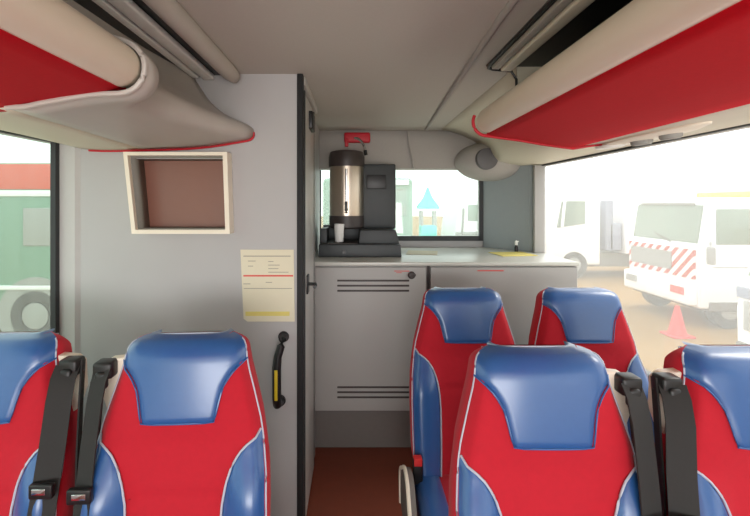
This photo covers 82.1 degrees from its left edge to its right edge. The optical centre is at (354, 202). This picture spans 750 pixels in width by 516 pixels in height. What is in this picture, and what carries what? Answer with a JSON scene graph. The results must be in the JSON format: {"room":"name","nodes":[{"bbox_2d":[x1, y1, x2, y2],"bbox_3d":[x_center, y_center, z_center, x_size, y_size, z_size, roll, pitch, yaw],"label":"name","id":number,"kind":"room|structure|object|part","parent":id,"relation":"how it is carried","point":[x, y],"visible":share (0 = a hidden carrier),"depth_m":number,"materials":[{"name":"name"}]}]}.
{"room":"vehicle interior","nodes":[
{"label":"vehicle interior","id":0,"kind":"room"},
{"bbox_2d":[0,133,49,143],"bbox_3d":[-1.210,0.420,0.240,0.060,1.860,5.680,0,0,0],"label":"wall","id":1,"kind":"structure","parent":0,"point":[0,133],"depth_m":1.60,"materials":[{"name":"plastic"}]},
{"bbox_2d":[0,130,59,334],"bbox_3d":[-1.200,0.239,0.880,0.080,0.982,1.820,0,0,0],"label":"window","id":2,"kind":"structure","parent":1,"relation":"in","point":[54,147],"depth_m":1.67,"materials":[{"name":"rubber"}]},
{"bbox_2d":[0,0,141,111],"bbox_3d":[-0.813,-0.267,-0.128,0.714,0.143,2.145,0,0,0],"label":"luggage rack","id":3,"kind":"object","parent":1,"relation":"attached to","point":[49,49],"visible":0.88,"depth_m":0.75,"materials":[{"name":"beige plastic"}]},
{"bbox_3d":[-0.657,-0.225,-0.129,0.312,0.061,2.143,0,0,0],"label":"underside panel","id":4,"kind":"part","parent":3,"relation":"part of","materials":[{"name":"plastic"}]},
{"bbox_2d":[81,74,296,515],"bbox_3d":[-0.657,0.420,1.715,0.856,1.860,0.030,0,0,0],"label":"wall partition","id":5,"kind":"structure","parent":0,"point":[133,286],"depth_m":1.70,"materials":[{"name":"plastic"}]},
{"bbox_2d":[60,144,80,352],"bbox_3d":[-1.133,0.557,1.709,0.095,1.585,0.042,0,0,0],"label":"pillar","id":6,"kind":"structure","parent":5,"relation":"attached to","point":[70,157],"depth_m":1.69,"materials":[{"name":"plastic"}]},
{"bbox_2d":[123,152,233,233],"bbox_3d":[-0.681,-0.038,1.708,0.407,0.313,0.135,0,0,0],"label":"wall niche","id":7,"kind":"object","parent":5,"relation":"attached to","point":[166,196],"visible":1,"depth_m":1.75,"materials":[{"name":"beige plastic"}]},
{"bbox_2d":[240,250,294,321],"bbox_3d":[-0.345,0.326,1.697,0.214,0.284,0.004,0,0,0],"label":"notice sheet","id":8,"kind":"object","parent":5,"relation":"attached to","point":[267,275],"visible":1,"depth_m":1.70,"materials":[{"name":"paper"}]},
{"bbox_2d":[272,331,288,408],"bbox_3d":[-0.290,0.655,1.665,0.061,0.298,0.073,0,0,0],"label":"handle","id":9,"kind":"object","parent":5,"relation":"attached to","point":[279,400],"visible":1,"depth_m":1.64,"materials":[{"name":"black plastic"}]},
{"bbox_2d":[315,122,319,253],"bbox_3d":[-0.260,0.420,2.405,0.020,1.860,1.350,0,0,0],"label":"wall","id":10,"kind":"structure","parent":0,"point":[317,170],"depth_m":2.87,"materials":[{"name":"laminate"}]},
{"bbox_2d":[297,74,303,515],"bbox_3d":[-0.217,0.420,1.711,0.024,1.860,0.038,0,0,0],"label":"trim","id":11,"kind":"structure","parent":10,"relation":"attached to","point":[300,78],"depth_m":1.69,"materials":[{"name":"black metal"}]},
{"bbox_2d":[304,90,316,515],"bbox_3d":[-0.205,0.435,2.013,0.089,1.810,0.555,0,0,0],"label":"door","id":12,"kind":"structure","parent":10,"relation":"in","point":[310,285],"depth_m":1.91,"materials":[{"name":"paint"}]},
{"bbox_3d":[-0.210,0.440,1.972,0.006,1.780,0.385,0,0,0],"label":"panel","id":13,"kind":"part","parent":12,"relation":"part of","materials":[{"name":"paint"}]},
{"bbox_3d":[-0.187,0.350,1.840,0.052,0.080,0.100,0,0,0],"label":"handle","id":14,"kind":"part","parent":12,"relation":"part of","materials":[{"name":"black plastic"}]},
{"bbox_2d":[304,77,316,113],"bbox_3d":[-0.225,-0.492,2.013,0.050,0.035,0.565,0,0,0],"label":"trim","id":15,"kind":"structure","parent":10,"relation":"attached to","point":[309,95],"depth_m":1.95,"materials":[{"name":"paint"}]},
{"bbox_2d":[306,447,412,515],"bbox_3d":[0.010,1.380,0.270,2.500,0.060,5.740,0,0,0],"label":"floor","id":16,"kind":"structure","parent":0,"point":[346,481],"depth_m":2.08,"materials":[{"name":"carpet"}]},
{"bbox_2d":[0,329,87,515],"bbox_3d":[-0.953,0.857,0.916,0.478,0.999,0.672,0,0,-2],"label":"seat","id":17,"kind":"object","parent":16,"relation":"on","point":[44,384],"visible":0.99,"depth_m":1.10,"materials":[{"name":"leather"}]},
{"bbox_3d":[-0.759,0.693,1.030,0.032,0.014,0.004,0,0,-2],"label":"metal plate","id":18,"kind":"part","parent":17,"relation":"part of","materials":[{"name":"silver metal"}]},
{"bbox_2d":[66,328,270,515],"bbox_3d":[-0.425,0.857,0.917,0.522,0.999,0.672,0,0,-3],"label":"seat","id":19,"kind":"object","parent":16,"relation":"on","point":[183,430],"visible":1,"depth_m":1.09,"materials":[{"name":"fabric"}]},
{"bbox_3d":[-0.651,0.693,1.012,0.032,0.014,0.004,0,0,-3],"label":"metal plate","id":20,"kind":"part","parent":19,"relation":"part of","materials":[{"name":"silver metal"}]},
{"bbox_2d":[315,266,426,446],"bbox_3d":[0.070,0.843,2.680,0.636,1.010,0.794,0,0,0],"label":"base cabinet","id":21,"kind":"object","parent":16,"relation":"on","point":[366,317],"visible":0.83,"depth_m":2.30,"materials":[{"name":"metal"}]},
{"bbox_2d":[427,266,429,289],"bbox_3d":[0.395,0.725,2.356,0.014,0.774,0.088,0,0,0],"label":"trim","id":22,"kind":"structure","parent":21,"relation":"attached to","point":[428,267],"depth_m":2.31,"materials":[{"name":"brown plastic"}]},
{"bbox_2d":[315,247,578,265],"bbox_3d":[0.475,0.326,2.679,1.446,0.020,0.767,0,0,0],"label":"countertop","id":23,"kind":"structure","parent":21,"relation":"on","point":[446,256],"depth_m":2.40,"materials":[{"name":"grey laminate"}]},
{"bbox_2d":[318,150,401,256],"bbox_3d":[0.028,-0.007,2.731,0.486,0.646,0.478,0,0,0],"label":"machine","id":24,"kind":"object","parent":23,"relation":"on","point":[362,195],"visible":0.99,"depth_m":2.65,"materials":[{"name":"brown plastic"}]},
{"bbox_2d":[334,224,343,241],"bbox_3d":[-0.095,0.180,2.600,0.062,0.108,0.062,0,0,0],"label":"paper cup","id":25,"kind":"object","parent":24,"relation":"on","point":[338,228],"visible":1,"depth_m":2.58,"materials":[{"name":"white paper"}]},
{"bbox_2d":[329,239,357,243],"bbox_3d":[-0.070,0.238,2.658,0.170,0.005,0.285,0,0,0],"label":"drip tray","id":26,"kind":"object","parent":24,"relation":"on","point":[346,241],"depth_m":2.62,"materials":[{"name":"black plastic"}]},
{"bbox_2d":[344,201,347,213],"bbox_3d":[-0.053,0.027,2.611,0.022,0.074,0.058,0,0,0],"label":"tap","id":27,"kind":"object","parent":24,"relation":"on","point":[345,202],"depth_m":2.59,"materials":[{"name":"black plastic"}]},
{"bbox_3d":[-0.053,-0.279,2.740,0.228,0.102,0.228,0,0,0],"label":"urn lid","id":28,"kind":"part","parent":24,"relation":"part of","materials":[{"name":"brown plastic"}]},
{"bbox_3d":[0.138,-0.135,2.757,0.125,0.090,0.010,0,0,0],"label":"control panel","id":29,"kind":"part","parent":24,"relation":"part of","materials":[{"name":"black plastic"}]},
{"bbox_2d":[406,250,437,254],"bbox_3d":[0.425,0.314,2.720,0.190,0.003,0.200,0,0,11],"label":"paper sheet","id":30,"kind":"object","parent":23,"relation":"on","point":[412,252],"visible":1,"depth_m":2.71,"materials":[{"name":"beige paper"}]},
{"bbox_2d":[488,252,537,255],"bbox_3d":[0.970,0.314,2.650,0.220,0.003,0.200,0,0,-7],"label":"paper sheet","id":31,"kind":"object","parent":23,"relation":"on","point":[496,253],"visible":1,"depth_m":2.61,"materials":[{"name":"yellow paper"}]},
{"bbox_2d":[514,240,518,251],"bbox_3d":[1.052,0.280,2.800,0.028,0.072,0.024,0,0,0],"label":"bottle","id":32,"kind":"object","parent":23,"relation":"on","point":[516,241],"visible":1,"depth_m":2.79,"materials":[{"name":"black plastic"}]},
{"bbox_2d":[399,286,515,515],"bbox_3d":[0.428,0.857,1.546,0.504,0.999,0.672,0,0,0],"label":"seat","id":33,"kind":"object","parent":16,"relation":"on","point":[453,323],"visible":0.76,"depth_m":1.71,"materials":[{"name":"leather"}]},
{"bbox_2d":[439,475,448,505],"bbox_3d":[0.450,1.095,1.440,0.320,0.115,0.460,0,0,0],"label":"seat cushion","id":34,"kind":"object","parent":33,"relation":"on","point":[443,479],"depth_m":1.55,"materials":[{"name":"fabric"}]},
{"bbox_2d":[430,266,576,344],"bbox_3d":[0.799,0.843,2.688,0.794,1.010,0.778,0,0,0],"label":"base cabinet","id":35,"kind":"object","parent":16,"relation":"on","point":[518,287],"visible":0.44,"depth_m":2.30,"materials":[{"name":"metal"}]},
{"bbox_2d":[449,341,661,515],"bbox_3d":[0.439,0.857,0.806,0.522,0.999,0.672,0,0,0],"label":"seat","id":36,"kind":"object","parent":16,"relation":"on","point":[540,430],"visible":1,"depth_m":0.98,"materials":[{"name":"fabric"}]},
{"bbox_2d":[528,287,654,442],"bbox_3d":[0.940,0.857,1.546,0.460,0.999,0.672,0,0,0],"label":"seat","id":37,"kind":"object","parent":16,"relation":"on","point":[594,319],"visible":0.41,"depth_m":1.73,"materials":[{"name":"leather"}]},
{"bbox_3d":[0.940,0.716,1.732,0.460,0.705,0.257,0,0,0],"label":"backrest","id":38,"kind":"part","parent":37,"relation":"part of","materials":[{"name":"red fabric"}]},
{"bbox_2d":[648,341,749,515],"bbox_3d":[0.938,0.857,0.806,0.509,0.999,0.672,0,0,0],"label":"seat","id":39,"kind":"object","parent":16,"relation":"on","point":[699,401],"visible":0.98,"depth_m":0.99,"materials":[{"name":"leather"}]},
{"bbox_2d":[176,0,547,130],"bbox_3d":[0.010,-0.540,0.270,2.500,0.060,5.740,0,0,0],"label":"ceiling","id":40,"kind":"structure","parent":0,"point":[366,65],"depth_m":1.42,"materials":[{"name":"plastic"}]},
{"bbox_2d":[0,0,254,151],"bbox_3d":[-0.789,-0.353,1.302,0.789,0.312,0.793,0,0,0],"label":"fairing","id":41,"kind":"object","parent":40,"relation":"attached to","point":[166,109],"visible":0.83,"depth_m":1.26,"materials":[{"name":"plastic"}]},
{"bbox_2d":[73,0,219,79],"bbox_3d":[-0.613,-0.494,0.245,0.215,0.029,2.890,0,0,0],"label":"rail","id":42,"kind":"object","parent":40,"relation":"attached to","point":[134,19],"visible":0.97,"depth_m":1.23,"materials":[{"name":"black plastic"}]},
{"bbox_2d":[142,0,239,82],"bbox_3d":[-0.470,-0.488,0.240,0.060,0.060,2.880,0,0,0],"label":"tube","id":43,"kind":"object","parent":40,"relation":"attached to","point":[171,12],"visible":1,"depth_m":1.21,"materials":[{"name":"plastic"}]},
{"bbox_2d":[486,0,632,85],"bbox_3d":[0.671,-0.409,0.202,0.378,0.199,2.803,0,0,0],"label":"rail","id":44,"kind":"object","parent":40,"relation":"attached to","point":[557,25],"visible":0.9,"depth_m":1.24,"materials":[{"name":"black plastic"}]},
{"bbox_2d":[516,67,540,83],"bbox_3d":[0.730,-0.402,1.597,0.260,0.214,0.010,0,0,0],"label":"trim","id":45,"kind":"structure","parent":44,"relation":"attached to","point":[522,73],"depth_m":1.59,"materials":[{"name":"plastic"}]},
{"bbox_3d":[0.514,-0.496,0.188,0.028,0.016,2.775,0,0,0],"label":"rail","id":46,"kind":"part","parent":44,"relation":"part of","materials":[{"name":"plastic"}]},
{"bbox_3d":[0.554,-0.493,0.190,0.041,0.022,2.780,0,0,0],"label":"rail","id":47,"kind":"part","parent":44,"relation":"part of","materials":[{"name":"beige plastic"}]},
{"bbox_2d":[471,0,749,149],"bbox_3d":[0.794,-0.264,0.177,0.751,0.145,2.754,0,0,0],"label":"luggage rack","id":48,"kind":"object","parent":44,"relation":"attached to","point":[651,64],"visible":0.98,"depth_m":0.83,"materials":[{"name":"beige plastic"}]},
{"bbox_2d":[595,121,711,149],"bbox_3d":[0.930,-0.208,1.370,0.140,0.042,0.480,0,0,0],"label":"light panel","id":49,"kind":"object","parent":48,"relation":"attached to","point":[676,132],"visible":0.94,"depth_m":1.28,"materials":[{"name":"beige plastic"}]},
{"bbox_2d":[630,139,652,145],"bbox_3d":[0.940,-0.198,1.410,0.064,0.022,0.064,0,0,0],"label":"air vent","id":50,"kind":"object","parent":49,"relation":"attached to","point":[645,141],"depth_m":1.39,"materials":[{"name":"grey plastic"}]},
{"bbox_2d":[659,133,682,140],"bbox_3d":[0.940,-0.198,1.280,0.060,0.022,0.060,0,0,0],"label":"air vent","id":51,"kind":"object","parent":49,"relation":"attached to","point":[669,136],"depth_m":1.26,"materials":[{"name":"grey plastic"}]},
{"bbox_2d":[399,181,482,246],"bbox_3d":[0.010,0.420,3.110,2.380,1.860,0.060,0,0,0],"label":"wall","id":52,"kind":"structure","parent":0,"point":[402,243],"depth_m":3.08,"materials":[{"name":"laminate"}]},
{"bbox_2d":[344,132,369,155],"bbox_3d":[0.015,-0.403,2.938,0.180,0.165,0.105,0,0,0],"label":"lever","id":53,"kind":"object","parent":52,"relation":"attached to","point":[349,137],"visible":1,"depth_m":2.94,"materials":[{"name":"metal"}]},
{"bbox_3d":[0.037,-0.399,2.910,0.088,0.103,0.023,0,0,24],"label":"lever","id":54,"kind":"part","parent":53,"relation":"part of","materials":[{"name":"silver metal"}]},
{"bbox_2d":[319,131,475,169],"bbox_3d":[0.475,-0.372,3.035,1.450,0.275,0.085,0,0,0],"label":"wall panel","id":55,"kind":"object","parent":52,"relation":"attached to","point":[431,150],"depth_m":3.00,"materials":[{"name":"plastic"}]},
{"bbox_2d":[320,170,482,240],"bbox_3d":[0.328,0.000,3.088,1.175,0.540,0.047,0,0,0],"label":"window","id":56,"kind":"structure","parent":52,"relation":"in","point":[480,237],"depth_m":3.06,"materials":[{"name":"rubber"}]},
{"bbox_2d":[407,131,414,168],"bbox_3d":[0.392,-0.367,2.987,0.057,0.258,0.030,0,0,-16],"label":"trim","id":57,"kind":"structure","parent":52,"relation":"attached to","point":[408,133],"depth_m":2.98,"materials":[{"name":"plastic"}]},
{"bbox_2d":[424,0,518,130],"bbox_3d":[0.416,-0.508,1.236,0.051,0.021,3.472,0,0,2],"label":"trim","id":58,"kind":"structure","parent":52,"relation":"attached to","point":[509,6],"depth_m":1.41,"materials":[{"name":"plastic"}]},
{"bbox_2d":[545,126,749,252],"bbox_3d":[1.230,0.420,0.240,0.060,1.860,5.680,0,0,0],"label":"wall","id":59,"kind":"structure","parent":0,"point":[747,126],"depth_m":1.93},
{"bbox_2d":[454,143,519,180],"bbox_3d":[0.930,-0.285,2.882,0.480,0.270,0.215,0,0,0],"label":"pod","id":60,"kind":"object","parent":59,"relation":"attached to","point":[478,162],"visible":0.64,"depth_m":2.84,"materials":[{"name":"plastic"}]},
{"bbox_2d":[475,148,497,169],"bbox_3d":[0.857,-0.287,2.837,0.140,0.140,0.125,0,0,0],"label":"speaker grille","id":61,"kind":"object","parent":60,"relation":"attached to","point":[485,159],"depth_m":2.78,"materials":[{"name":"plastic"}]},
{"bbox_2d":[483,165,532,251],"bbox_3d":[1.058,0.023,2.913,0.285,0.586,0.335,0,0,0],"label":"trim","id":62,"kind":"structure","parent":59,"relation":"attached to","point":[507,202],"depth_m":2.90,"materials":[{"name":"grey plastic"}]},
{"bbox_2d":[441,68,630,165],"bbox_3d":[0.899,-0.377,2.298,0.599,0.269,1.395,0,0,0],"label":"trim","id":63,"kind":"structure","parent":59,"relation":"attached to","point":[506,151],"depth_m":2.36,"materials":[{"name":"plastic"}]},
{"bbox_2d":[533,165,544,252],"bbox_3d":[1.167,0.038,2.728,0.064,0.556,0.027,0,0,0],"label":"trim","id":64,"kind":"structure","parent":59,"relation":"attached to","point":[538,170],"depth_m":2.71,"materials":[{"name":"plastic"}]},
{"bbox_2d":[542,124,749,377],"bbox_3d":[1.220,0.239,1.653,0.080,0.982,2.365,0,0,0],"label":"window frame","id":65,"kind":"structure","parent":59,"relation":"in","point":[648,372],"depth_m":1.81,"materials":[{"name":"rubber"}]},
{"bbox_2d":[588,104,749,144],"bbox_3d":[0.985,-0.224,0.200,0.430,0.042,2.800,0,0,0],"label":"trim","id":66,"kind":"structure","parent":59,"relation":"attached to","point":[737,116],"depth_m":1.15,"materials":[{"name":"plastic"}]},
{"label":"outside","id":67,"kind":"structure","parent":0,"visible":0},
{"bbox_2d":[0,216,737,371],"bbox_3d":[0.000,2.800,30.000,120.000,0.100,120.000,0,0,0],"label":"ground","id":68,"kind":"structure","parent":67,"point":[645,320],"depth_m":10.06,"materials":[{"name":"beige sand"}]},
{"bbox_2d":[0,163,49,331],"bbox_3d":[-8.190,1.070,9.675,5.620,3.740,2.450,0,0,0],"label":"lorry","id":69,"kind":"object","parent":68,"relation":"on","point":[24,187],"visible":0.3,"depth_m":8.48,"materials":[{"name":"paint"}]},
{"bbox_3d":[-8.175,1.670,8.480,5.450,0.080,0.060,0,0,0],"label":"rub rail","id":70,"kind":"part","parent":69,"relation":"part of","materials":[{"name":"white paint"}]},
{"bbox_2d":[323,178,411,235],"bbox_3d":[0.350,1.025,13.975,2.660,3.450,4.050,0,0,0],"label":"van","id":71,"kind":"object","parent":68,"relation":"on","point":[403,185],"visible":0.16,"depth_m":12.00,"materials":[{"name":"paint"}]},
{"bbox_2d":[396,180,408,184],"bbox_3d":[1.250,-0.575,11.980,0.500,0.150,0.060,0,0,0],"label":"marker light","id":72,"kind":"object","parent":71,"relation":"attached to","point":[398,182],"depth_m":11.95,"materials":[{"name":"white paint"}]},
{"bbox_2d":[416,187,439,235],"bbox_3d":[1.860,1.175,11.000,0.509,3.150,0.509,0,0,0],"label":"stall","id":73,"kind":"object","parent":68,"relation":"on","point":[427,202],"visible":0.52,"depth_m":10.80,"materials":[{"name":"teal fabric"}]},
{"bbox_3d":[1.690,1.475,10.830,0.055,2.550,0.055,0,0,23],"label":"leg","id":74,"kind":"part","parent":73,"relation":"part of","materials":[{"name":"grey wood"}]},
{"bbox_2d":[419,225,436,235],"bbox_3d":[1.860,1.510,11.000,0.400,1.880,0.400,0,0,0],"label":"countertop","id":75,"kind":"structure","parent":73,"relation":"on","point":[425,230],"depth_m":10.80,"materials":[{"name":"teal plastic"}]},
{"bbox_3d":[2.030,1.475,10.830,0.055,2.550,0.055,0,0,23],"label":"leg","id":76,"kind":"part","parent":73,"relation":"part of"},
{"bbox_2d":[441,201,477,235],"bbox_3d":[3.925,1.340,12.960,2.350,2.820,2.080,0,0,0],"label":"van","id":77,"kind":"object","parent":68,"relation":"on","point":[460,218],"visible":0.14,"depth_m":12.00,"materials":[{"name":"paint"}]},
{"bbox_3d":[3.000,0.500,11.950,0.100,0.703,0.060,0,0,0],"label":"window post","id":78,"kind":"part","parent":77,"relation":"part of","materials":[{"name":"white metal"}]},
{"bbox_2d":[546,174,749,277],"bbox_3d":[11.250,0.850,16.625,8.500,3.800,2.750,0,0,0],"label":"lorry","id":79,"kind":"object","parent":68,"relation":"on","point":[595,228],"visible":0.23,"depth_m":15.60,"materials":[{"name":"white paint"}]},
{"bbox_2d":[561,199,566,226],"bbox_3d":[7.453,0.348,15.342,0.185,1.014,0.146,0,0,-22],"label":"mirror","id":80,"kind":"object","parent":79,"relation":"attached to","point":[564,201],"depth_m":15.29,"materials":[{"name":"white paint"}]},
{"bbox_2d":[659,305,695,338],"bbox_3d":[6.670,2.435,8.900,0.440,0.630,0.440,0,0,0],"label":"traffic cone","id":81,"kind":"object","parent":68,"relation":"on","point":[676,330],"visible":1,"depth_m":8.81,"materials":[{"name":"red plastic"}]},
{"bbox_2d":[624,191,749,328],"bbox_3d":[8.850,1.240,10.350,3.200,3.020,2.700,0,0,0],"label":"truck","id":82,"kind":"object","parent":68,"relation":"on","point":[694,253],"visible":0.93,"depth_m":9.53,"materials":[{"name":"white paint"}]},
{"bbox_2d":[631,245,671,268],"bbox_3d":[7.390,1.340,10.775,0.020,0.420,1.450,0,0,0],"label":"grille","id":83,"kind":"object","parent":82,"relation":"attached to","point":[645,255],"depth_m":10.70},
{"bbox_2d":[706,242,715,264],"bbox_3d":[7.570,1.066,9.174,0.142,0.469,0.379,0,0,28],"label":"mirror","id":84,"kind":"object","parent":82,"relation":"attached to","point":[710,249],"depth_m":9.06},
{"bbox_2d":[736,264,749,344],"bbox_3d":[7.984,1.550,5.670,4.348,2.400,1.860,0,0,0],"label":"van","id":85,"kind":"object","parent":68,"relation":"on","point":[743,291],"visible":0.88,"depth_m":6.48,"materials":[{"name":"white paint"}]},
{"bbox_2d":[743,301,749,331],"bbox_3d":[5.840,1.685,5.750,0.040,0.430,1.400,0,0,0],"label":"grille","id":86,"kind":"object","parent":85,"relation":"attached to","point":[746,304],"depth_m":6.39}
]}

